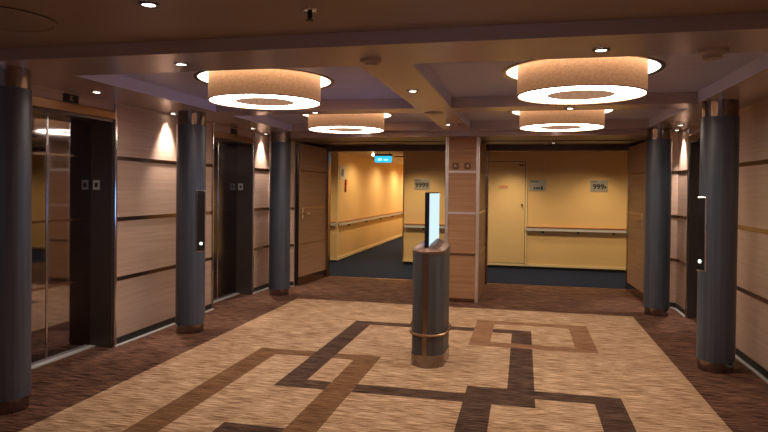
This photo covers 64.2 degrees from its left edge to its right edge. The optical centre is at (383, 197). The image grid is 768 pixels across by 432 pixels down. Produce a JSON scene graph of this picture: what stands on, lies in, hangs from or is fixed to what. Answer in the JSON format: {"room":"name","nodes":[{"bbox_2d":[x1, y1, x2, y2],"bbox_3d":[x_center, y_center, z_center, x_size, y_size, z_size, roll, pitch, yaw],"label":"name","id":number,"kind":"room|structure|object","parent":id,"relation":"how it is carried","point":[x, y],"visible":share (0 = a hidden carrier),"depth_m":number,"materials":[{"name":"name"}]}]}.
{"room":"ship interior","nodes":[
{"label":"ship interior","id":0,"kind":"room"},
{"bbox_2d":[31,85,113,119],"bbox_3d":[-2.736,-0.794,5.138,0.240,0.160,1.120,1,1,13],"label":"wall","id":1,"kind":"structure","parent":0,"point":[38,91],"depth_m":5.12,"materials":[{"name":"brown wood"}]},
{"bbox_2d":[63,93,78,103],"bbox_3d":[-2.611,-0.824,5.110,0.014,0.068,0.170,1,1,13],"label":"sign","id":2,"kind":"object","parent":1,"relation":"attached to","point":[69,98],"visible":1,"depth_m":5.10,"materials":[{"name":"black plastic"}]},
{"bbox_2d":[114,102,268,336],"bbox_3d":[-2.231,0.235,7.420,0.240,2.270,3.530,1,1,13],"label":"wall","id":3,"kind":"structure","parent":0,"point":[143,188],"depth_m":6.28,"materials":[{"name":"brown wood"}]},
{"bbox_2d":[116,304,210,344],"bbox_3d":[-2.311,1.338,6.589,0.004,0.063,1.850,1,1,13],"label":"trim","id":4,"kind":"structure","parent":3,"relation":"attached to","point":[164,323],"depth_m":6.21,"materials":[{"name":"black wood"}]},
{"bbox_2d":[117,257,210,280],"bbox_3d":[-2.303,0.754,6.581,0.006,0.038,1.850,1,1,13],"label":"trim","id":5,"kind":"structure","parent":3,"relation":"attached to","point":[133,275],"depth_m":6.19,"materials":[{"name":"brown wood"}]},
{"bbox_2d":[117,211,211,220],"bbox_3d":[-2.297,0.194,6.573,0.006,0.038,1.850,1,1,13],"label":"trim","id":6,"kind":"structure","parent":3,"relation":"attached to","point":[207,212],"depth_m":6.18,"materials":[{"name":"brown metal"}]},
{"bbox_2d":[115,309,213,346],"bbox_3d":[-2.298,1.375,6.587,0.032,0.011,1.850,1,1,13],"label":"baseboard","id":7,"kind":"structure","parent":3,"relation":"attached to","point":[172,324],"depth_m":6.18,"materials":[{"name":"silver metal"}]},
{"bbox_2d":[118,156,211,166],"bbox_3d":[-2.290,-0.376,6.565,0.006,0.038,1.850,1,1,13],"label":"trim","id":8,"kind":"structure","parent":3,"relation":"attached to","point":[121,158],"depth_m":6.18,"materials":[{"name":"brown wood"}]},
{"bbox_2d":[231,128,236,134],"bbox_3d":[-1.956,-0.857,7.986,0.012,0.068,0.170,1,1,13],"label":"sign","id":9,"kind":"object","parent":3,"relation":"attached to","point":[233,131],"visible":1,"depth_m":7.99,"materials":[{"name":"black plastic"}]},
{"bbox_2d":[252,168,268,170],"bbox_3d":[-1.773,-0.402,8.832,0.006,0.038,0.560,1,1,13],"label":"trim","id":10,"kind":"structure","parent":3,"relation":"attached to","point":[256,169],"depth_m":8.82,"materials":[{"name":"brown wood"}]},
{"bbox_2d":[254,283,267,291],"bbox_3d":[-1.794,1.312,8.856,0.004,0.063,0.560,1,1,13],"label":"trim","id":11,"kind":"structure","parent":3,"relation":"attached to","point":[264,286],"depth_m":8.87,"materials":[{"name":"black"}]},
{"bbox_2d":[254,245,267,250],"bbox_3d":[-1.786,0.728,8.847,0.006,0.038,0.560,1,1,13],"label":"trim","id":12,"kind":"structure","parent":3,"relation":"attached to","point":[265,246],"depth_m":8.88,"materials":[{"name":"brown wood"}]},
{"bbox_2d":[254,207,268,210],"bbox_3d":[-1.780,0.168,8.840,0.006,0.038,0.560,1,1,13],"label":"trim","id":13,"kind":"structure","parent":3,"relation":"attached to","point":[265,208],"depth_m":8.84,"materials":[{"name":"brown wood"}]},
{"bbox_2d":[214,124,252,142],"bbox_3d":[-2.075,-0.827,8.034,0.240,0.160,1.120,1,1,13],"label":"wall","id":14,"kind":"structure","parent":0,"point":[220,128],"depth_m":7.91,"materials":[{"name":"brown wood"}]},
{"bbox_2d":[120,66,401,99],"bbox_3d":[-0.938,-0.962,5.070,2.090,0.020,2.050,1,1,13],"label":"ceiling","id":15,"kind":"structure","parent":0,"point":[351,82],"depth_m":5.12,"materials":[{"name":"purple paint"}]},
{"bbox_2d":[193,68,334,109],"bbox_3d":[-0.962,-0.913,4.968,1.120,0.288,1.120,1,1,13],"label":"lamp","id":16,"kind":"object","parent":15,"relation":"attached to","point":[283,88],"visible":0.73,"depth_m":4.66,"materials":[{"name":"fabric"}]},
{"bbox_2d":[209,94,318,108],"bbox_3d":[-0.964,-0.778,4.970,0.876,0.006,0.876,1,1,13],"label":"diffuser","id":17,"kind":"object","parent":16,"relation":"attached to","point":[295,101],"depth_m":4.98,"materials":[{"name":"white plastic"}]},
{"bbox_2d":[268,140,317,285],"bbox_3d":[-1.541,0.240,9.771,0.540,2.210,1.360,1,1,13],"label":"wall","id":18,"kind":"structure","parent":0,"point":[293,143],"depth_m":9.31,"materials":[{"name":"brown wood"}]},
{"bbox_2d":[295,144,326,284],"bbox_3d":[-1.127,0.257,9.837,0.121,2.155,1.058,1,1,19],"label":"door","id":19,"kind":"structure","parent":18,"relation":"in","point":[311,161],"depth_m":9.74,"materials":[{"name":"brown wood"}]},
{"bbox_2d":[325,151,327,276],"bbox_3d":[-1.294,0.278,10.463,0.715,2.120,0.100,1,1,13],"label":"wall","id":20,"kind":"structure","parent":0,"point":[327,151],"depth_m":10.34,"materials":[{"name":"brown wood"}]},
{"bbox_2d":[326,151,330,276],"bbox_3d":[-0.937,0.284,10.377,0.020,2.120,0.130,1,1,13],"label":"trim","id":21,"kind":"structure","parent":20,"relation":"attached to","point":[329,152],"depth_m":10.34,"materials":[{"name":"brown wood"}]},
{"bbox_2d":[318,145,634,151],"bbox_3d":[1.358,-0.788,9.846,6.150,0.090,0.100,1,1,13],"label":"trim","id":22,"kind":"structure","parent":20,"relation":"attached to","point":[489,147],"depth_m":9.69,"materials":[{"name":"brown wood"}]},
{"bbox_2d":[328,276,625,289],"bbox_3d":[1.366,1.374,9.862,4.820,0.008,0.035,1,1,13],"label":"trim","id":23,"kind":"structure","parent":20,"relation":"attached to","point":[328,276],"depth_m":9.70,"materials":[{"name":"gold metal"}]},
{"bbox_2d":[262,113,432,123],"bbox_3d":[-0.439,-0.987,7.259,2.090,0.020,1.780,1,1,13],"label":"ceiling","id":24,"kind":"structure","parent":0,"point":[398,117],"depth_m":7.63,"materials":[{"name":"purple paint"}]},
{"bbox_2d":[301,113,393,133],"bbox_3d":[-0.444,-0.939,7.240,1.120,0.288,1.120,1,1,13],"label":"lamp","id":25,"kind":"object","parent":24,"relation":"attached to","point":[326,123],"visible":0.53,"depth_m":6.93,"materials":[{"name":"beige fabric"}]},
{"bbox_2d":[310,126,382,132],"bbox_3d":[-0.445,-0.804,7.242,0.876,0.006,0.876,1,1,13],"label":"diffuser","id":26,"kind":"object","parent":25,"relation":"attached to","point":[326,129],"depth_m":7.31,"materials":[{"name":"white plastic"}]},
{"bbox_2d":[330,152,402,256],"bbox_3d":[0.524,0.084,19.360,0.180,2.180,14.020,1,1,13],"label":"wall","id":27,"kind":"structure","parent":0,"point":[373,188],"depth_m":14.57,"materials":[{"name":"yellow paint"}]},
{"bbox_2d":[336,152,338,257],"bbox_3d":[-0.949,0.151,12.502,0.022,2.155,0.020,1,1,13],"label":"trim","id":28,"kind":"structure","parent":27,"relation":"attached to","point":[337,152],"depth_m":12.49,"materials":[{"name":"beige"}]},
{"bbox_2d":[339,165,345,179],"bbox_3d":[-0.861,-0.510,12.807,0.014,0.300,0.440,1,1,13],"label":"notice board","id":29,"kind":"object","parent":27,"relation":"attached to","point":[342,169],"visible":1,"depth_m":12.76,"materials":[{"name":"beige paper"}]},
{"bbox_2d":[330,234,401,261],"bbox_3d":[0.507,1.192,19.369,0.215,0.085,14.035,1,1,13],"label":"baseboard","id":30,"kind":"structure","parent":27,"relation":"attached to","point":[387,240],"depth_m":14.43,"materials":[{"name":"beige wood"}]},
{"bbox_2d":[338,211,402,225],"bbox_3d":[0.590,0.481,19.104,0.075,0.115,13.500,1,1,13],"label":"handrail","id":31,"kind":"object","parent":27,"relation":"attached to","point":[365,219],"visible":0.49,"depth_m":14.68,"materials":[{"name":"brown wood"}]},
{"bbox_2d":[0,277,767,431],"bbox_3d":[-0.002,1.443,4.069,6.090,0.001,11.900,1,1,13],"label":"floor","id":32,"kind":"structure","parent":0,"point":[330,354],"depth_m":4.98,"materials":[{"name":"carpet"}]},
{"bbox_2d":[0,65,31,415],"bbox_3d":[-2.519,0.279,4.086,0.294,2.270,0.294,1,1,13],"label":"column","id":33,"kind":"structure","parent":32,"relation":"on","point":[15,81],"depth_m":4.00,"materials":[{"name":"metal"}]},
{"bbox_2d":[31,96,117,369],"bbox_3d":[-2.744,0.266,5.152,0.277,2.260,1.176,1,1,13],"label":"elevator","id":34,"kind":"object","parent":32,"relation":"on","point":[75,155],"visible":0.66,"depth_m":5.46,"materials":[{"name":"metal"}]},
{"bbox_2d":[175,110,205,333],"bbox_3d":[-2.002,0.253,6.347,0.294,2.270,0.294,1,1,13],"label":"column","id":35,"kind":"structure","parent":32,"relation":"on","point":[191,125],"depth_m":6.22,"materials":[{"name":"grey metal"}]},
{"bbox_2d":[195,190,204,251],"bbox_3d":[-1.879,0.240,6.262,0.038,0.630,0.104,1,1,35],"label":"panel","id":36,"kind":"object","parent":35,"relation":"attached to","point":[200,194],"visible":1,"depth_m":6.24,"materials":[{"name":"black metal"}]},
{"bbox_2d":[211,124,254,308],"bbox_3d":[-2.084,0.233,8.048,0.277,2.260,1.176,1,1,13],"label":"elevator","id":37,"kind":"object","parent":32,"relation":"on","point":[233,175],"visible":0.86,"depth_m":8.44,"materials":[{"name":"metal"}]},
{"bbox_2d":[269,132,290,295],"bbox_3d":[-1.460,0.228,8.593,0.294,2.270,0.294,1,1,13],"label":"column","id":38,"kind":"structure","parent":32,"relation":"on","point":[280,142],"depth_m":8.47,"materials":[{"name":"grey metal"}]},
{"bbox_2d":[410,192,451,368],"bbox_3d":[0.416,0.692,5.370,0.369,1.475,0.550,1,1,16],"label":"information kiosk","id":39,"kind":"object","parent":32,"relation":"on","point":[430,325],"visible":1,"depth_m":5.16,"materials":[{"name":"brown metal"}]},
{"bbox_2d":[643,128,671,316],"bbox_3d":[3.351,0.299,7.496,0.294,2.270,0.294,1,1,13],"label":"column","id":40,"kind":"structure","parent":32,"relation":"on","point":[658,176],"depth_m":7.38,"materials":[{"name":"grey metal"}]},
{"bbox_2d":[685,129,699,317],"bbox_3d":[3.632,0.317,6.745,0.277,2.260,1.176,1,1,13],"label":"elevator","id":41,"kind":"object","parent":32,"relation":"on","point":[693,146],"visible":0.3,"depth_m":7.29,"materials":[{"name":"metal"}]},
{"bbox_2d":[696,99,739,373],"bbox_3d":[2.825,0.325,5.186,0.294,2.270,0.294,1,1,13],"label":"column","id":42,"kind":"structure","parent":32,"relation":"on","point":[720,118],"depth_m":5.06,"materials":[{"name":"grey metal"}]},
{"bbox_2d":[696,197,707,271],"bbox_3d":[2.679,0.309,5.162,0.038,0.630,0.104,1,1,-9],"label":"panel","id":43,"kind":"object","parent":42,"relation":"attached to","point":[702,202],"visible":1,"depth_m":5.14,"materials":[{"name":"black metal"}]},
{"bbox_2d":[0,13,767,133],"bbox_3d":[0.418,-0.895,5.715,6.150,0.100,4.950,1,1,13],"label":"ceiling","id":44,"kind":"structure","parent":0,"point":[59,68],"depth_m":3.68,"materials":[{"name":"brown paint"}]},
{"bbox_2d":[173,63,188,66],"bbox_3d":[-1.274,-0.835,3.851,0.098,0.006,0.098,1,1,13],"label":"recessed light","id":45,"kind":"object","parent":44,"relation":"in","point":[175,64],"visible":1,"depth_m":3.85,"materials":[{"name":"grey metal"}]},
{"bbox_2d":[78,67,413,111],"bbox_3d":[-0.939,-0.904,5.071,2.090,0.097,2.038,1,1,13],"label":"trim","id":46,"kind":"structure","parent":44,"relation":"attached to","point":[118,80],"depth_m":5.19,"materials":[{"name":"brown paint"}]},
{"bbox_2d":[234,115,442,130],"bbox_3d":[-0.440,-0.929,7.260,2.090,0.097,1.768,1,1,13],"label":"trim","id":47,"kind":"structure","parent":44,"relation":"attached to","point":[256,118],"depth_m":7.59,"materials":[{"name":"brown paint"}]},
{"bbox_2d":[360,57,381,65],"bbox_3d":[-0.077,-0.806,3.660,0.132,0.032,0.132,1,1,13],"label":"smoke detector","id":48,"kind":"object","parent":44,"relation":"attached to","point":[369,61],"visible":1,"depth_m":3.63,"materials":[{"name":"beige plastic"}]},
{"bbox_2d":[407,90,418,92],"bbox_3d":[0.225,-0.831,4.801,0.098,0.006,0.098,1,1,13],"label":"recessed light","id":49,"kind":"object","parent":44,"relation":"in","point":[408,91],"visible":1,"depth_m":4.80,"materials":[{"name":"grey metal"}]},
{"bbox_2d":[424,111,442,114],"bbox_3d":[0.498,-0.845,6.134,0.190,0.012,0.190,1,1,13],"label":"ceiling speaker","id":50,"kind":"object","parent":44,"relation":"attached to","point":[429,112],"visible":1,"depth_m":6.11,"materials":[{"name":"beige plastic"}]},
{"bbox_2d":[455,108,686,128],"bbox_3d":[1.944,-0.893,6.716,2.140,0.097,1.768,1,1,13],"label":"trim","id":51,"kind":"structure","parent":44,"relation":"attached to","point":[667,113],"depth_m":6.69,"materials":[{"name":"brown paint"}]},
{"bbox_2d":[413,52,767,106],"bbox_3d":[1.445,-0.869,4.528,2.140,0.097,2.038,1,1,13],"label":"trim","id":52,"kind":"structure","parent":44,"relation":"attached to","point":[759,64],"depth_m":4.43,"materials":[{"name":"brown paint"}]},
{"bbox_2d":[592,48,610,52],"bbox_3d":[1.182,-0.799,3.332,0.098,0.006,0.098,1,1,13],"label":"recessed light","id":53,"kind":"object","parent":44,"relation":"in","point":[599,50],"visible":1,"depth_m":3.33,"materials":[{"name":"grey metal"}]},
{"bbox_2d":[696,46,728,60],"bbox_3d":[1.769,-0.771,3.301,0.160,0.050,0.160,1,1,13],"label":"smoke detector","id":54,"kind":"object","parent":44,"relation":"attached to","point":[716,52],"visible":1,"depth_m":3.26,"materials":[{"name":"beige plastic"}]},
{"bbox_2d":[0,0,767,48],"bbox_3d":[-0.710,-0.889,0.767,6.150,0.050,5.200,1,1,13],"label":"ceiling","id":55,"kind":"structure","parent":0,"point":[81,22],"depth_m":2.99,"materials":[{"name":"brown paint"}]},
{"bbox_2d":[0,6,59,33],"bbox_3d":[-1.962,-0.907,3.125,0.550,0.007,0.550,1,1,13],"label":"ring","id":56,"kind":"object","parent":55,"relation":"attached to","point":[56,26],"visible":1,"depth_m":3.23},
{"bbox_2d":[137,1,159,8],"bbox_3d":[-1.093,-0.894,2.844,0.098,0.006,0.098,1,1,13],"label":"recessed light","id":57,"kind":"object","parent":55,"relation":"in","point":[151,5],"visible":1,"depth_m":2.84,"materials":[{"name":"grey metal"}]},
{"bbox_2d":[301,7,317,21],"bbox_3d":[-0.352,-0.861,2.901,0.080,0.055,0.080,1,1,13],"label":"sprinkler","id":58,"kind":"object","parent":55,"relation":"attached to","point":[309,10],"visible":1,"depth_m":2.89,"materials":[{"name":"silver metal"}]},
{"bbox_2d":[448,137,486,298],"bbox_3d":[1.224,0.286,8.976,0.425,2.205,1.680,1,1,13],"label":"column","id":59,"kind":"structure","parent":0,"point":[462,186],"depth_m":8.16,"materials":[{"name":"brown wood"}]},
{"bbox_2d":[445,137,448,242],"bbox_3d":[0.843,0.292,8.225,0.044,2.204,0.074,1,1,13],"label":"trim","id":60,"kind":"structure","parent":59,"relation":"attached to","point":[447,138],"depth_m":8.19,"materials":[{"name":"silver metal"}]},
{"bbox_2d":[452,163,458,168],"bbox_3d":[0.952,-0.418,8.154,0.084,0.084,0.028,1,1,13],"label":"switch","id":61,"kind":"object","parent":59,"relation":"attached to","point":[454,165],"visible":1,"depth_m":8.15,"materials":[{"name":"brown plastic"}]},
{"bbox_2d":[449,298,474,302],"bbox_3d":[1.023,1.372,8.168,0.365,0.050,0.010,1,1,13],"label":"trim","id":62,"kind":"structure","parent":59,"relation":"attached to","point":[450,299],"depth_m":8.16,"materials":[{"name":"brown wood"}]},
{"bbox_2d":[448,212,475,213],"bbox_3d":[1.037,0.209,8.152,0.365,0.028,0.008,1,1,13],"label":"trim","id":63,"kind":"structure","parent":59,"relation":"attached to","point":[448,212],"depth_m":8.15,"materials":[{"name":"silver metal"}]},
{"bbox_2d":[450,253,474,255],"bbox_3d":[1.031,0.758,8.160,0.365,0.028,0.008,1,1,13],"label":"trim","id":64,"kind":"structure","parent":59,"relation":"attached to","point":[463,254],"depth_m":8.15,"materials":[{"name":"brown wood"}]},
{"bbox_2d":[449,171,475,172],"bbox_3d":[1.043,-0.341,8.145,0.365,0.028,0.008,1,1,13],"label":"trim","id":65,"kind":"structure","parent":59,"relation":"attached to","point":[449,171],"depth_m":8.14,"materials":[{"name":"silver metal"}]},
{"bbox_2d":[464,163,470,168],"bbox_3d":[1.108,-0.416,8.119,0.084,0.084,0.028,1,1,13],"label":"switch","id":66,"kind":"object","parent":59,"relation":"attached to","point":[466,165],"visible":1,"depth_m":8.12,"materials":[{"name":"brown"}]},
{"bbox_2d":[305,140,644,142],"bbox_3d":[1.174,-0.814,8.924,4.900,0.015,0.040,1,1,13],"label":"trim","id":67,"kind":"structure","parent":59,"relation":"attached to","point":[534,140],"depth_m":8.79,"materials":[{"name":"brown wood"}]},
{"bbox_2d":[475,137,479,302],"bbox_3d":[1.241,0.298,8.134,0.044,2.204,0.074,1,1,13],"label":"trim","id":68,"kind":"structure","parent":59,"relation":"attached to","point":[478,138],"depth_m":8.10,"materials":[{"name":"silver"}]},
{"bbox_2d":[485,151,488,283],"bbox_3d":[1.647,0.322,9.799,0.035,2.120,0.108,1,1,13],"label":"trim","id":69,"kind":"structure","parent":59,"relation":"attached to","point":[487,153],"depth_m":9.75,"materials":[{"name":"brown wood"}]},
{"bbox_2d":[291,131,646,145],"bbox_3d":[1.158,-0.853,8.963,6.150,0.060,1.710,1,1,13],"label":"ceiling","id":70,"kind":"structure","parent":0,"point":[596,137],"depth_m":8.85,"materials":[{"name":"brown"}]},
{"bbox_2d":[340,151,606,164],"bbox_3d":[3.032,-0.984,17.740,16.000,0.060,16.040,1,1,13],"label":"ceiling","id":71,"kind":"structure","parent":0,"point":[396,160],"depth_m":12.85,"materials":[{"name":"beige"}]},
{"bbox_2d":[372,152,403,162],"bbox_3d":[0.077,-0.807,12.280,0.650,0.210,0.115,1,1,13],"label":"exit sign","id":72,"kind":"object","parent":71,"relation":"hanging from","point":[379,158],"visible":1,"depth_m":12.26,"materials":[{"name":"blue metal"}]},
{"bbox_2d":[330,237,624,288],"bbox_3d":[2.999,1.296,17.743,16.000,0.020,16.100,1,1,13],"label":"floor","id":73,"kind":"structure","parent":0,"point":[384,261],"depth_m":11.06,"materials":[{"name":"blue carpet"}]},
{"bbox_2d":[403,151,627,266],"bbox_3d":[4.952,0.250,11.234,9.330,2.180,0.100,1,1,13],"label":"wall","id":74,"kind":"structure","parent":0,"point":[567,200],"depth_m":11.54,"materials":[{"name":"yellow paint"}]},
{"bbox_2d":[402,152,404,258],"bbox_3d":[0.387,0.163,12.217,0.020,2.140,0.020,1,1,13],"label":"trim","id":75,"kind":"structure","parent":74,"relation":"attached to","point":[403,152],"depth_m":12.21,"materials":[{"name":"gold metal"}]},
{"bbox_2d":[414,179,429,189],"bbox_3d":[0.752,-0.262,12.126,0.310,0.210,0.012,1,1,13],"label":"wall sign","id":76,"kind":"object","parent":74,"relation":"attached to","point":[422,184],"visible":1,"depth_m":12.12,"materials":[{"name":"silver"}]},
{"bbox_2d":[404,223,444,229],"bbox_3d":[1.150,0.587,12.015,1.520,0.115,0.075,1,1,13],"label":"handrail","id":77,"kind":"object","parent":74,"relation":"attached to","point":[441,226],"visible":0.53,"depth_m":12.09,"materials":[{"name":"brown wood"}]},
{"bbox_2d":[488,162,524,262],"bbox_3d":[2.346,0.286,11.742,0.685,1.937,0.067,1,1,13],"label":"door","id":78,"kind":"structure","parent":74,"relation":"in","point":[506,207],"depth_m":11.76,"materials":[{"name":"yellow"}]},
{"bbox_2d":[498,185,508,188],"bbox_3d":[2.293,-0.203,11.758,0.200,0.070,0.010,1,1,13],"label":"door sign","id":79,"kind":"object","parent":78,"relation":"attached to","point":[499,186],"visible":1,"depth_m":11.75,"materials":[{"name":"brown plastic"}]},
{"bbox_2d":[488,160,527,263],"bbox_3d":[2.351,0.270,11.761,0.765,1.985,0.027,1,1,13],"label":"trim","id":80,"kind":"structure","parent":74,"relation":"attached to","point":[489,160],"depth_m":11.67,"materials":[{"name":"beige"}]},
{"bbox_2d":[402,259,625,269],"bbox_3d":[6.476,1.245,18.018,9.345,0.045,14.015,1,1,13],"label":"baseboard","id":81,"kind":"structure","parent":74,"relation":"attached to","point":[404,260],"depth_m":11.58,"materials":[{"name":"beige"}]},
{"bbox_2d":[404,262,624,272],"bbox_3d":[4.943,1.370,11.246,9.320,0.059,0.085,1,1,13],"label":"baseboard","id":82,"kind":"structure","parent":74,"relation":"attached to","point":[490,266],"depth_m":11.60,"materials":[{"name":"black"}]},
{"bbox_2d":[529,180,545,190],"bbox_3d":[2.917,-0.230,11.633,0.310,0.210,0.011,1,1,13],"label":"wall sign","id":83,"kind":"object","parent":74,"relation":"attached to","point":[534,185],"visible":1,"depth_m":11.63,"materials":[{"name":"silver"}]},
{"bbox_2d":[526,226,625,234],"bbox_3d":[3.626,0.624,11.450,1.900,0.115,0.075,1,1,13],"label":"handrail","id":84,"kind":"object","parent":74,"relation":"attached to","point":[556,229],"visible":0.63,"depth_m":11.43,"materials":[{"name":"brown wood"}]},
{"bbox_2d":[590,180,607,191],"bbox_3d":[3.999,-0.214,11.386,0.310,0.210,0.012,1,1,13],"label":"wall sign","id":85,"kind":"object","parent":74,"relation":"attached to","point":[595,185],"visible":1,"depth_m":11.38,"materials":[{"name":"silver"}]},
{"bbox_2d":[463,109,665,121],"bbox_3d":[1.945,-0.952,6.715,2.140,0.020,1.780,1,1,13],"label":"ceiling","id":86,"kind":"structure","parent":0,"point":[619,114],"depth_m":7.07,"materials":[{"name":"purple paint"}]},
{"bbox_2d":[509,110,615,131],"bbox_3d":[1.940,-0.904,6.697,1.120,0.288,1.120,1,1,13],"label":"lamp","id":87,"kind":"object","parent":86,"relation":"attached to","point":[558,120],"visible":0.52,"depth_m":6.40,"materials":[{"name":"beige fabric"}]},
{"bbox_2d":[521,124,602,130],"bbox_3d":[1.938,-0.769,6.699,0.876,0.006,0.876,1,1,13],"label":"diffuser","id":88,"kind":"object","parent":87,"relation":"attached to","point":[528,127],"depth_m":6.81,"materials":[{"name":"white plastic"}]},
{"bbox_2d":[426,52,766,96],"bbox_3d":[1.446,-0.927,4.527,2.140,0.020,2.050,1,1,13],"label":"ceiling","id":89,"kind":"structure","parent":0,"point":[688,72],"depth_m":4.59,"materials":[{"name":"purple paint"}]},
{"bbox_2d":[502,56,665,104],"bbox_3d":[1.422,-0.878,4.425,1.120,0.288,1.120,1,1,13],"label":"lamp","id":90,"kind":"object","parent":89,"relation":"attached to","point":[601,79],"visible":0.78,"depth_m":4.13,"materials":[{"name":"beige fabric"}]},
{"bbox_2d":[518,86,645,103],"bbox_3d":[1.420,-0.743,4.427,0.876,0.006,0.876,1,1,13],"label":"diffuser","id":91,"kind":"object","parent":90,"relation":"attached to","point":[533,94],"depth_m":4.45,"materials":[{"name":"white plastic"}]},
{"bbox_2d":[640,137,678,302],"bbox_3d":[3.904,0.321,8.530,0.510,2.210,1.360,1,1,13],"label":"wall","id":92,"kind":"structure","parent":0,"point":[675,140],"depth_m":7.90,"materials":[{"name":"brown wood"}]},
{"bbox_2d":[669,302,675,307],"bbox_3d":[3.653,1.386,8.044,0.004,0.063,0.389,0,1,-31],"label":"trim","id":93,"kind":"structure","parent":92,"relation":"attached to","point":[671,304],"depth_m":7.91,"materials":[{"name":"black"}]},
{"bbox_2d":[672,132,678,136],"bbox_3d":[3.797,-0.808,7.987,0.510,0.060,0.280,1,1,13],"label":"wall","id":94,"kind":"structure","parent":0,"point":[676,134],"depth_m":7.89,"materials":[{"name":"brown wood"}]},
{"bbox_2d":[291,130,646,140],"bbox_3d":[1.040,-0.843,8.426,5.100,0.063,0.650,1,1,13],"label":"trim","id":95,"kind":"structure","parent":94,"relation":"attached to","point":[589,132],"depth_m":8.06,"materials":[{"name":"brown wood"}]},
{"bbox_2d":[691,124,699,140],"bbox_3d":[3.648,-0.742,6.729,0.240,0.160,1.120,1,1,13],"label":"wall","id":96,"kind":"structure","parent":0,"point":[695,129],"depth_m":7.09,"materials":[{"name":"brown wood"}]},
{"bbox_2d":[676,99,767,370],"bbox_3d":[3.295,0.329,5.253,0.240,2.270,5.300,1,1,13],"label":"wall","id":97,"kind":"structure","parent":0,"point":[752,251],"depth_m":5.34,"materials":[{"name":"brown wood"}]},
{"bbox_2d":[676,303,684,314],"bbox_3d":[3.691,1.393,7.606,0.004,0.063,0.560,1,1,13],"label":"trim","id":98,"kind":"structure","parent":97,"relation":"attached to","point":[678,307],"depth_m":7.63,"materials":[{"name":"black"}]},
{"bbox_2d":[676,259,685,265],"bbox_3d":[3.696,0.809,7.598,0.006,0.038,0.560,1,1,13],"label":"trim","id":99,"kind":"structure","parent":97,"relation":"attached to","point":[677,260],"depth_m":7.63,"materials":[{"name":"brown wood"}]},
{"bbox_2d":[677,215,686,219],"bbox_3d":[3.703,0.249,7.590,0.006,0.038,0.560,1,1,13],"label":"trim","id":100,"kind":"structure","parent":97,"relation":"attached to","point":[678,216],"depth_m":7.62,"materials":[{"name":"brown wood"}]},
{"bbox_2d":[735,348,767,378],"bbox_3d":[2.977,1.428,4.476,0.004,0.063,3.620,1,1,13],"label":"trim","id":101,"kind":"structure","parent":97,"relation":"attached to","point":[748,360],"depth_m":5.23,"materials":[{"name":"black wood"}]},
{"bbox_2d":[735,354,767,382],"bbox_3d":[2.963,1.465,4.480,0.032,0.011,3.620,1,1,13],"label":"baseboard","id":102,"kind":"structure","parent":97,"relation":"attached to","point":[765,379],"depth_m":5.20,"materials":[{"name":"silver metal"}]},
{"bbox_2d":[737,286,767,303],"bbox_3d":[2.983,0.845,4.468,0.006,0.038,3.620,1,1,13],"label":"trim","id":103,"kind":"structure","parent":97,"relation":"attached to","point":[760,298],"depth_m":5.22,"materials":[{"name":"brown wood"}]},
{"bbox_2d":[738,225,767,233],"bbox_3d":[2.989,0.285,4.460,0.006,0.038,3.620,1,1,13],"label":"trim","id":104,"kind":"structure","parent":97,"relation":"attached to","point":[752,229],"depth_m":5.25,"materials":[{"name":"brown wood"}]},
{"bbox_2d":[739,159,767,166],"bbox_3d":[2.996,-0.285,4.452,0.006,0.038,3.620,1,1,13],"label":"trim","id":105,"kind":"structure","parent":97,"relation":"attached to","point":[759,162],"depth_m":5.27,"materials":[{"name":"brown wood"}]},
{"bbox_3d":[4.017,0.357,9.253,0.610,2.120,0.100,1,1,13],"label":"wall","id":106,"kind":"structure","parent":0,"visible":0},
{"bbox_2d":[625,151,628,290],"bbox_3d":[3.709,0.352,9.318,0.020,2.120,0.130,1,1,13],"label":"trim","id":107,"kind":"structure","parent":106,"relation":"attached to","point":[628,151],"depth_m":9.30,"materials":[{"name":"brown wood"}]},
{"bbox_2d":[627,142,645,300],"bbox_3d":[3.595,0.326,8.764,0.121,2.155,1.058,1,1,10],"label":"door","id":108,"kind":"structure","parent":106,"relation":"in","point":[637,153],"depth_m":8.72,"materials":[{"name":"brown wood"}]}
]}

